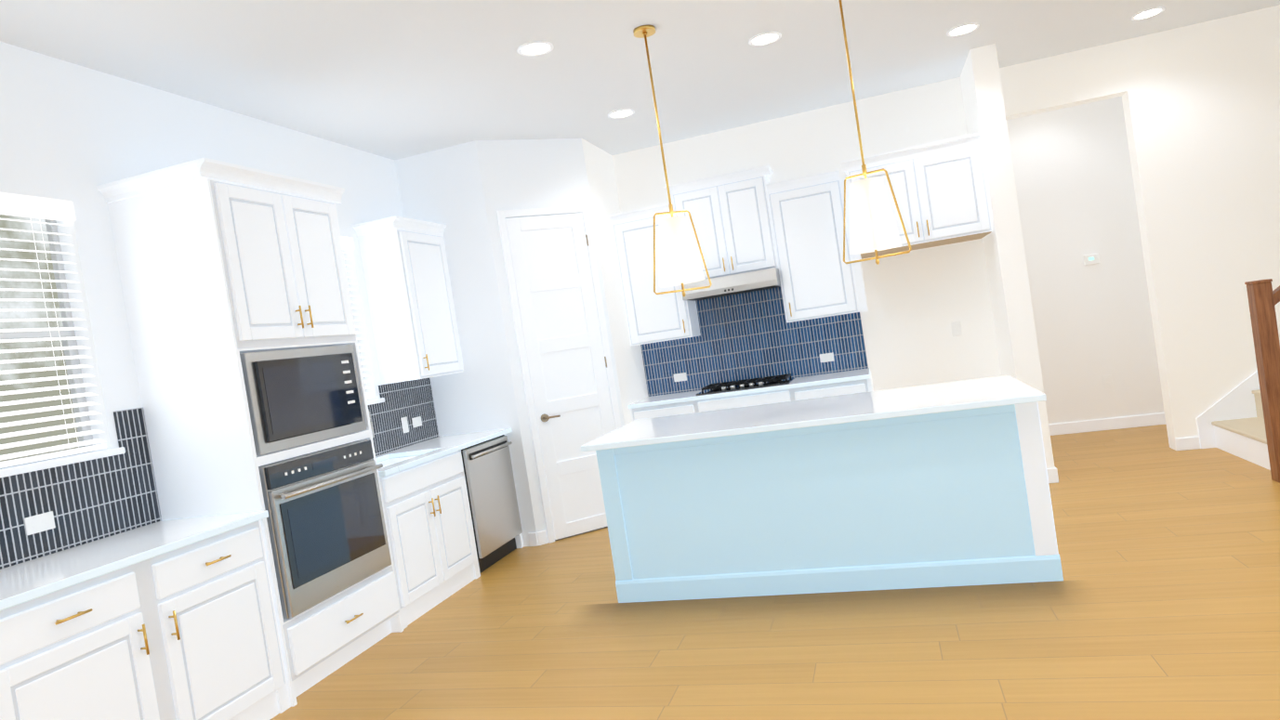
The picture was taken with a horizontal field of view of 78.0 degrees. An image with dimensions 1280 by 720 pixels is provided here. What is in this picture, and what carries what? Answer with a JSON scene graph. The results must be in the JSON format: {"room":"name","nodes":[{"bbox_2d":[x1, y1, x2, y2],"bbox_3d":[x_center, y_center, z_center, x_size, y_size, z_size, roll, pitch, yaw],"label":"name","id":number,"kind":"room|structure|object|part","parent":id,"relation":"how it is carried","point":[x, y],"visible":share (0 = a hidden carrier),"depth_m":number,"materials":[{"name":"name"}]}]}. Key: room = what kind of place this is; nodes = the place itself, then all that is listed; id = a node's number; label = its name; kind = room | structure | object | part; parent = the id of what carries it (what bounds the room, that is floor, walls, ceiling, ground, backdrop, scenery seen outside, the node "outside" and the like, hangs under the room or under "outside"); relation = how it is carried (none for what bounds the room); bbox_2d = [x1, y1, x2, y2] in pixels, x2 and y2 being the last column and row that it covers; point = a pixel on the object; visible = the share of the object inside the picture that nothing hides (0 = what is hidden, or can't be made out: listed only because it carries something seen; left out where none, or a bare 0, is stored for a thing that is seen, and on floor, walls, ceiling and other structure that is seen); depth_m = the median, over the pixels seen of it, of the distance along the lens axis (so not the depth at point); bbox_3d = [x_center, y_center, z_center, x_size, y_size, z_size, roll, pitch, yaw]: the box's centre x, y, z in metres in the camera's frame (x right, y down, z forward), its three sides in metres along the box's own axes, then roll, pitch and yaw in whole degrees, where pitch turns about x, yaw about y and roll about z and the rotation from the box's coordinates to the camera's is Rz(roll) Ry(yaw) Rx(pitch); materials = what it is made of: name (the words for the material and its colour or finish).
{"room":"kitchen","nodes":[
{"label":"kitchen","id":0,"kind":"room"},
{"bbox_2d":[0,41,403,470],"bbox_3d":[-2.809,0.237,2.637,0.150,3.100,10.200,-8,1,17],"label":"wall","id":1,"kind":"structure","parent":0,"point":[76,135],"depth_m":3.74,"materials":[{"name":"white paint"}]},
{"bbox_2d":[0,219,125,477],"bbox_3d":[-2.663,-0.092,3.174,0.175,1.140,0.975,-8,1,17],"label":"window","id":2,"kind":"structure","parent":1,"relation":"in","point":[33,467],"depth_m":3.58,"materials":[{"name":"grey plastic"}]},
{"bbox_2d":[0,192,106,468],"bbox_3d":[-2.654,-0.126,3.169,0.074,1.132,0.929,-8,1,17],"label":"window blind","id":3,"kind":"object","parent":2,"relation":"attached to","point":[31,206],"visible":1,"depth_m":3.41,"materials":[{"name":"white plastic"}]},
{"bbox_2d":[0,377,438,569],"bbox_3d":[-2.160,0.457,4.373,0.010,0.550,3.805,-8,1,17],"label":"backsplash","id":4,"kind":"structure","parent":1,"relation":"attached to","point":[86,502],"depth_m":3.55,"materials":[{"name":"tile"}]},
{"bbox_2d":[24,511,55,535],"bbox_3d":[-2.464,0.670,3.249,0.008,0.072,0.116,-8,1,17],"label":"electrical outlet","id":5,"kind":"object","parent":4,"relation":"attached to","point":[39,523],"visible":1,"depth_m":3.25,"materials":[{"name":"white plastic"}]},
{"bbox_2d":[400,416,409,434],"bbox_3d":[-1.716,0.475,5.779,0.008,0.116,0.072,-8,1,17],"label":"electrical outlet","id":6,"kind":"object","parent":4,"relation":"attached to","point":[404,426],"visible":1,"depth_m":5.77,"materials":[{"name":"white plastic"}]},
{"bbox_2d":[411,416,422,427],"bbox_3d":[-1.671,0.464,5.932,0.008,0.072,0.116,-8,1,17],"label":"electrical outlet","id":7,"kind":"object","parent":4,"relation":"attached to","point":[416,421],"visible":1,"depth_m":5.92,"materials":[{"name":"white plastic"}]},
{"bbox_2d":[340,236,373,399],"bbox_3d":[-2.080,-0.260,5.101,0.074,1.132,0.909,-8,1,17],"label":"window blind","id":8,"kind":"object","parent":1,"relation":"attached to","point":[347,243],"visible":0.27,"depth_m":5.48,"materials":[{"name":"white plastic"}]},
{"bbox_2d":[367,397,384,405],"bbox_3d":[-2.089,-0.226,5.106,0.175,1.140,0.955,-8,1,17],"label":"window","id":9,"kind":"structure","parent":1,"relation":"in","point":[376,401],"depth_m":5.45,"materials":[{"name":"grey plastic"}]},
{"bbox_2d":[352,215,463,384],"bbox_3d":[-1.659,-0.428,5.805,0.366,1.133,0.663,-8,1,17],"label":"upper cabinet","id":10,"kind":"object","parent":1,"relation":"attached to","point":[410,297],"visible":1,"depth_m":5.57,"materials":[{"name":"white paint"}]},
{"bbox_2d":[394,140,536,546],"bbox_3d":[-1.326,-0.074,6.140,0.710,3.100,0.115,-8,1,17],"label":"wall","id":11,"kind":"structure","parent":0,"point":[443,186],"depth_m":6.04,"materials":[{"name":"white paint"}]},
{"bbox_2d":[475,138,624,543],"bbox_3d":[-0.646,-0.179,6.226,0.870,3.100,0.115,-9,2,-26],"label":"wall","id":12,"kind":"structure","parent":0,"point":[523,174],"depth_m":6.07,"materials":[{"name":"white paint"}]},
{"bbox_2d":[527,529,547,546],"bbox_3d":[-0.780,1.361,6.036,0.133,0.105,0.058,-9,2,-26],"label":"baseboard","id":13,"kind":"structure","parent":12,"relation":"attached to","point":[542,538],"depth_m":6.02,"materials":[{"name":"white paint"}]},
{"bbox_2d":[497,205,620,543],"bbox_3d":[-0.559,0.083,6.179,0.746,2.558,0.022,-9,2,-26],"label":"door frame","id":14,"kind":"structure","parent":12,"relation":"attached to","point":[502,216],"depth_m":6.04,"materials":[{"name":"white paint"}]},
{"bbox_2d":[505,212,615,540],"bbox_3d":[-0.550,0.105,6.178,0.483,2.488,0.441,-8,1,17],"label":"pantry door","id":15,"kind":"structure","parent":12,"relation":"in","point":[567,363],"depth_m":6.17,"materials":[{"name":"white paint"}]},
{"bbox_2d":[581,138,648,424],"bbox_3d":[-0.181,-0.262,6.751,0.115,3.100,0.770,-8,1,17],"label":"wall","id":16,"kind":"structure","parent":0,"point":[605,204],"depth_m":6.62,"materials":[{"name":"white paint"}]},
{"bbox_2d":[0,0,1279,159],"bbox_3d":[1.595,-2.051,2.321,9.800,0.120,12.800,-8,1,17],"label":"ceiling","id":17,"kind":"structure","parent":0,"point":[394,79],"depth_m":4.66,"materials":[{"name":"white paint"}]},
{"bbox_2d":[516,40,553,56],"bbox_3d":[-0.574,-1.708,4.342,0.200,0.007,0.200,-8,1,17],"label":"recessed light","id":18,"kind":"object","parent":17,"relation":"in","point":[536,48],"visible":1,"depth_m":4.33,"materials":[{"name":"white paint"}]},
{"bbox_2d":[607,108,634,118],"bbox_3d":[-0.137,-1.810,5.815,0.200,0.007,0.200,-8,1,17],"label":"recessed light","id":19,"kind":"object","parent":17,"relation":"in","point":[622,113],"visible":1,"depth_m":5.80,"materials":[{"name":"white paint"}]},
{"bbox_2d":[633,25,712,296],"bbox_3d":[0.133,-1.074,4.323,0.287,1.471,0.256,-8,1,17],"label":"pendant light","id":20,"kind":"object","parent":17,"relation":"hanging from","point":[679,263],"visible":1,"depth_m":4.26,"materials":[{"name":"gold metal"}]},
{"bbox_2d":[748,31,781,46],"bbox_3d":[0.747,-1.917,4.725,0.200,0.007,0.200,-8,1,17],"label":"recessed light","id":21,"kind":"object","parent":17,"relation":"in","point":[765,38],"visible":1,"depth_m":4.72,"materials":[{"name":"white paint"}]},
{"bbox_2d":[838,0,911,264],"bbox_3d":[1.103,-1.213,4.015,0.340,1.471,0.256,-8,1,17],"label":"pendant light","id":22,"kind":"object","parent":17,"relation":"hanging from","point":[873,227],"visible":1,"depth_m":3.95,"materials":[{"name":"gold metal"}]},
{"bbox_2d":[946,23,979,36],"bbox_3d":[2.082,-2.129,5.099,0.200,0.007,0.200,-8,1,17],"label":"recessed light","id":23,"kind":"object","parent":17,"relation":"in","point":[963,29],"visible":1,"depth_m":5.09,"materials":[{"name":"white paint"}]},
{"bbox_2d":[1130,6,1165,20],"bbox_3d":[3.430,-2.339,5.343,0.200,0.007,0.200,-8,1,17],"label":"recessed light","id":24,"kind":"object","parent":17,"relation":"in","point":[1147,13],"visible":1,"depth_m":5.33,"materials":[{"name":"white paint"}]},
{"bbox_2d":[270,424,1279,719],"bbox_3d":[2.077,1.132,2.400,9.800,0.120,12.800,-8,1,17],"label":"floor","id":25,"kind":"structure","parent":0,"point":[1170,562],"depth_m":3.54,"materials":[{"name":"brown wood"}]},
{"bbox_2d":[0,517,290,719],"bbox_3d":[-2.117,1.241,3.120,0.603,0.885,1.241,-8,1,17],"label":"base cabinet","id":26,"kind":"object","parent":25,"relation":"on","point":[170,620],"depth_m":3.06,"materials":[{"name":"white paint"}]},
{"bbox_2d":[0,510,268,610],"bbox_3d":[-2.175,0.786,3.082,0.638,0.031,1.284,-8,1,17],"label":"countertop","id":27,"kind":"structure","parent":26,"relation":"on","point":[26,582],"depth_m":3.08,"materials":[{"name":"white stone"}]},
{"bbox_2d":[96,158,403,707],"bbox_3d":[-1.900,0.354,4.109,0.682,2.525,0.977,-8,1,17],"label":"tall cabinet","id":28,"kind":"object","parent":25,"relation":"on","point":[243,332],"visible":0.94,"depth_m":3.75,"materials":[{"name":"white paint"}]},
{"bbox_2d":[379,450,480,629],"bbox_3d":[-1.554,1.109,5.017,0.603,0.885,0.944,-8,1,17],"label":"base cabinet","id":29,"kind":"object","parent":25,"relation":"on","point":[428,520],"depth_m":4.87,"materials":[{"name":"white paint"}]},
{"bbox_2d":[375,428,512,476],"bbox_3d":[-1.509,0.630,5.329,0.638,0.031,1.628,-8,1,17],"label":"countertop","id":30,"kind":"structure","parent":29,"relation":"on","point":[439,447],"depth_m":5.39,"materials":[{"name":"white stone"}]},
{"bbox_2d":[368,409,374,437],"bbox_3d":[-1.800,0.461,5.087,0.217,0.398,0.091,-8,1,17],"label":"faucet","id":31,"kind":"object","parent":30,"relation":"on","point":[372,428],"visible":0.12,"depth_m":5.04,"materials":[{"name":"silver metal"}]},
{"bbox_2d":[376,450,427,469],"bbox_3d":[-1.598,0.760,5.016,0.444,0.208,0.714,-8,1,17],"label":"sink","id":32,"kind":"object","parent":30,"relation":"in","point":[393,458],"depth_m":5.31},
{"bbox_2d":[461,435,522,573],"bbox_3d":[-1.288,1.052,5.772,0.628,0.880,0.649,-8,1,17],"label":"dishwasher","id":33,"kind":"object","parent":25,"relation":"on","point":[491,489],"visible":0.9,"depth_m":5.64,"materials":[{"name":"silver metal"}]},
{"bbox_2d":[627,368,873,422],"bbox_3d":[0.973,0.672,6.541,1.933,0.918,0.638,-8,1,17],"label":"base cabinet","id":34,"kind":"object","parent":25,"relation":"on","point":[830,385],"visible":0.08,"depth_m":6.26,"materials":[{"name":"white paint"}]},
{"bbox_2d":[695,373,795,395],"bbox_3d":[0.877,0.198,6.525,0.755,0.046,0.515,-8,1,17],"label":"cooktop","id":35,"kind":"object","parent":34,"relation":"in","point":[750,384],"visible":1,"depth_m":6.40,"materials":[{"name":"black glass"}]},
{"bbox_2d":[594,401,1063,603],"bbox_3d":[0.995,0.736,4.461,2.248,0.885,0.826,-8,1,17],"label":"kitchen island","id":36,"kind":"object","parent":25,"relation":"on","point":[938,485],"depth_m":4.04,"materials":[{"name":"blue paint"}]},
{"bbox_2d":[580,375,1046,452],"bbox_3d":[0.899,0.289,4.371,2.264,0.031,1.015,-8,1,17],"label":"island countertop","id":37,"kind":"structure","parent":36,"relation":"on","point":[989,392],"depth_m":4.14,"materials":[{"name":"white stone"}]},
{"bbox_2d":[1196,278,1279,483],"bbox_3d":[5.389,-1.238,4.797,3.434,3.457,1.215,-8,1,17],"label":"stairs","id":38,"kind":"structure","parent":25,"relation":"on","point":[1242,420],"depth_m":5.09,"materials":[{"name":"white paint"}]},
{"bbox_3d":[5.182,-1.194,4.294,3.323,3.457,0.103,-8,1,17],"label":"stair railing","id":39,"kind":"part","parent":38,"relation":"part of","materials":[{"name":"brown wood"}]},
{"bbox_2d":[612,4,1279,450],"bbox_3d":[3.016,-0.734,6.251,9.350,3.100,0.150,-8,1,17],"label":"wall","id":40,"kind":"structure","parent":0,"point":[1202,111],"depth_m":5.92,"materials":[{"name":"white paint"}]},
{"bbox_2d":[608,202,699,346],"bbox_3d":[0.138,-0.726,6.851,0.552,1.133,0.333,-8,1,17],"label":"upper cabinet","id":41,"kind":"object","parent":40,"relation":"attached to","point":[651,317],"depth_m":6.71,"materials":[{"name":"white paint"}]},
{"bbox_2d":[668,164,776,279],"bbox_3d":[0.728,-1.113,6.649,0.780,0.835,0.333,-8,1,17],"label":"upper cabinet","id":42,"kind":"object","parent":40,"relation":"attached to","point":[749,219],"depth_m":6.48,"materials":[{"name":"white paint"}]},
{"bbox_2d":[681,267,780,301],"bbox_3d":[0.777,-0.623,6.581,0.776,0.141,0.501,-8,1,17],"label":"range hood","id":43,"kind":"object","parent":42,"relation":"attached to","point":[745,283],"visible":0.98,"depth_m":6.35,"materials":[{"name":"silver metal"}]},
{"bbox_2d":[640,287,868,396],"bbox_3d":[0.926,-0.188,6.825,1.915,0.782,0.010,-8,1,17],"label":"backsplash","id":44,"kind":"structure","parent":40,"relation":"attached to","point":[749,336],"depth_m":6.81,"materials":[{"name":"tile"}]},
{"bbox_2d":[672,372,686,382],"bbox_3d":[0.356,0.154,7.008,0.116,0.072,0.008,-8,1,17],"label":"electrical outlet","id":45,"kind":"object","parent":44,"relation":"attached to","point":[679,377],"visible":1,"depth_m":7.01,"materials":[{"name":"white plastic"}]},
{"bbox_2d":[819,352,834,362],"bbox_3d":[1.569,-0.021,6.636,0.116,0.072,0.008,-8,1,17],"label":"electrical outlet","id":46,"kind":"object","parent":44,"relation":"attached to","point":[826,357],"visible":1,"depth_m":6.63,"materials":[{"name":"white plastic"}]},
{"bbox_2d":[765,166,867,322],"bbox_3d":[1.447,-0.914,6.450,0.637,1.133,0.333,-8,1,17],"label":"upper cabinet","id":47,"kind":"object","parent":40,"relation":"attached to","point":[806,213],"depth_m":6.30,"materials":[{"name":"white paint"}]},
{"bbox_2d":[843,132,992,259],"bbox_3d":[2.118,-1.225,6.072,0.934,0.700,0.633,-8,1,17],"label":"upper cabinet","id":48,"kind":"object","parent":40,"relation":"attached to","point":[940,188],"depth_m":5.74,"materials":[{"name":"white paint"}]},
{"bbox_2d":[950,321,962,336],"bbox_3d":[2.539,-0.249,6.344,0.072,0.116,0.008,-8,1,17],"label":"light switch","id":49,"kind":"object","parent":40,"relation":"attached to","point":[956,326],"visible":1,"depth_m":6.34,"materials":[{"name":"white plastic"}]},
{"bbox_2d":[1167,435,1175,449],"bbox_3d":[4.066,0.627,6.034,0.014,0.105,0.150,-8,1,17],"label":"baseboard","id":50,"kind":"structure","parent":40,"relation":"attached to","point":[1171,442],"depth_m":6.04,"materials":[{"name":"white paint"}]},
{"bbox_2d":[1174,436,1200,450],"bbox_3d":[4.111,0.628,5.936,0.155,0.095,0.014,-8,1,17],"label":"baseboard","id":51,"kind":"structure","parent":40,"relation":"attached to","point":[1187,443],"depth_m":5.93,"materials":[{"name":"white paint"}]},
{"bbox_2d":[960,43,1055,468],"bbox_3d":[2.724,-0.681,5.895,0.166,3.100,0.705,-8,1,17],"label":"wall","id":52,"kind":"structure","parent":0,"point":[1002,241],"depth_m":5.56,"materials":[{"name":"white paint"}]},
{"bbox_2d":[1046,468,1058,483],"bbox_3d":[2.853,0.822,5.585,0.180,0.105,0.014,-8,1,17],"label":"baseboard","id":53,"kind":"structure","parent":52,"relation":"attached to","point":[1052,476],"depth_m":5.56,"materials":[{"name":"white paint"}]},
{"bbox_2d":[1006,95,1164,424],"bbox_3d":[3.703,-0.863,7.262,3.700,3.100,0.150,-8,1,17],"label":"wall","id":54,"kind":"structure","parent":0,"point":[1075,190],"depth_m":7.08,"materials":[{"name":"white paint"}]},
{"bbox_2d":[1082,253,1099,265],"bbox_3d":[4.035,-0.898,7.070,0.120,0.090,0.024,-8,1,17],"label":"thermostat","id":55,"kind":"object","parent":54,"relation":"attached to","point":[1090,259],"visible":1,"depth_m":7.06,"materials":[{"name":"white plastic"}]},
{"bbox_2d":[1048,412,1166,435],"bbox_3d":[3.904,0.623,7.220,3.400,0.105,0.014,-8,1,17],"label":"baseboard","id":56,"kind":"structure","parent":54,"relation":"attached to","point":[1115,423],"depth_m":7.12,"materials":[{"name":"white paint"}]},
{"label":"outside","id":57,"kind":"structure","parent":0,"visible":0},
{"bbox_2d":[0,214,79,461],"bbox_3d":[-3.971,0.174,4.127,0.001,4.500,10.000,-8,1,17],"label":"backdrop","id":58,"kind":"structure","parent":57,"point":[16,244],"depth_m":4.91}
]}

